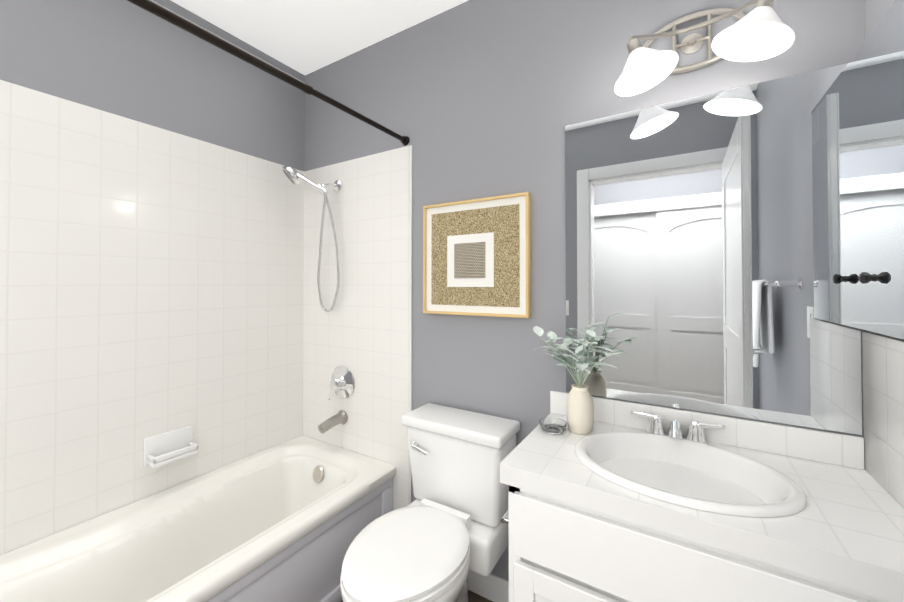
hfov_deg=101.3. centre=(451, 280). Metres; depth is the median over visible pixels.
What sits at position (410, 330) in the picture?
trim
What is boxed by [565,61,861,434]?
mirror
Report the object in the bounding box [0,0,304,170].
wall
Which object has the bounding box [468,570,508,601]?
baseboard
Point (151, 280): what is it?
wall tile
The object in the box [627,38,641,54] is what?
socket
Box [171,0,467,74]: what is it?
ceiling
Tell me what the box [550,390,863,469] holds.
backsplash
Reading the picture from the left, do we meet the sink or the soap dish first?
the soap dish
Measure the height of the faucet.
0.072 m
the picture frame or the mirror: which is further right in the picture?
the mirror
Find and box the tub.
[0,435,395,601]
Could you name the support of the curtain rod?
attached to the wall at (478, 98)
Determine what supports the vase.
on the countertop
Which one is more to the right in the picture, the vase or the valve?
the vase
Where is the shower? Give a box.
[282,165,341,311]
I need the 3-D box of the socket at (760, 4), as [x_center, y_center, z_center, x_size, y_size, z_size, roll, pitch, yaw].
[0.755,-0.666,0.899,0.044,0.050,0.038,0,-1,32]
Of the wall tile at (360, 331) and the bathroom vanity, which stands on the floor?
the bathroom vanity
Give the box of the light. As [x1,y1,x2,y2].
[614,0,794,96]
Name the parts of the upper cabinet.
knob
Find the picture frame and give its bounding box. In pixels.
[423,192,530,317]
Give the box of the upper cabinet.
[856,0,903,339]
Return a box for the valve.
[327,366,353,400]
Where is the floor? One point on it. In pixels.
(473, 597)
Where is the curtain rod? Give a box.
[127,0,409,145]
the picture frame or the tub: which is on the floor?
the tub
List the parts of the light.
bulb, lamp shade, arm, plate, lamp shade, bulb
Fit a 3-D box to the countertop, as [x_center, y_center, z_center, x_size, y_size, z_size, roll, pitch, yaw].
[0.588,0.501,0.950,0.808,0.050,0.453,0,-1,32]
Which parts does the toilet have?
seat, bowl, lever, tank lid, tank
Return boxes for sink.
[575,432,806,516]
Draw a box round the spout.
[318,410,347,433]
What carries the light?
attached to the wall at (478, 98)
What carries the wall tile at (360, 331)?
attached to the wall at (478, 98)
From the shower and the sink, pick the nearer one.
the sink
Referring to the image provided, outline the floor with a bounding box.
[341,590,492,601]
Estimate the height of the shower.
0.754 m
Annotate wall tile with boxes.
[0,80,303,554]
[303,145,409,509]
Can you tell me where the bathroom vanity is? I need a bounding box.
[500,331,903,601]
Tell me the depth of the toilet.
1.27 m
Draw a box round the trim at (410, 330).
[409,145,411,504]
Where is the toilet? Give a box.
[340,403,519,601]
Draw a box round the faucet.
[631,411,725,443]
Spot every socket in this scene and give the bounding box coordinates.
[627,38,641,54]
[754,0,773,8]
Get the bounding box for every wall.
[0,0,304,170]
[304,0,868,580]
[864,0,903,340]
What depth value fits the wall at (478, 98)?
1.45 m
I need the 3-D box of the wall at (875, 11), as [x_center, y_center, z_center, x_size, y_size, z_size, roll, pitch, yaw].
[0.665,0.027,0.191,0.120,2.440,1.680,0,-1,32]
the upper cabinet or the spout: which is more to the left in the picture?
the spout
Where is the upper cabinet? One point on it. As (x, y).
(880, 103)
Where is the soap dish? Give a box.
[144,425,197,468]
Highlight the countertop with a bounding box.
[500,413,903,601]
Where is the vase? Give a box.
[533,322,624,433]

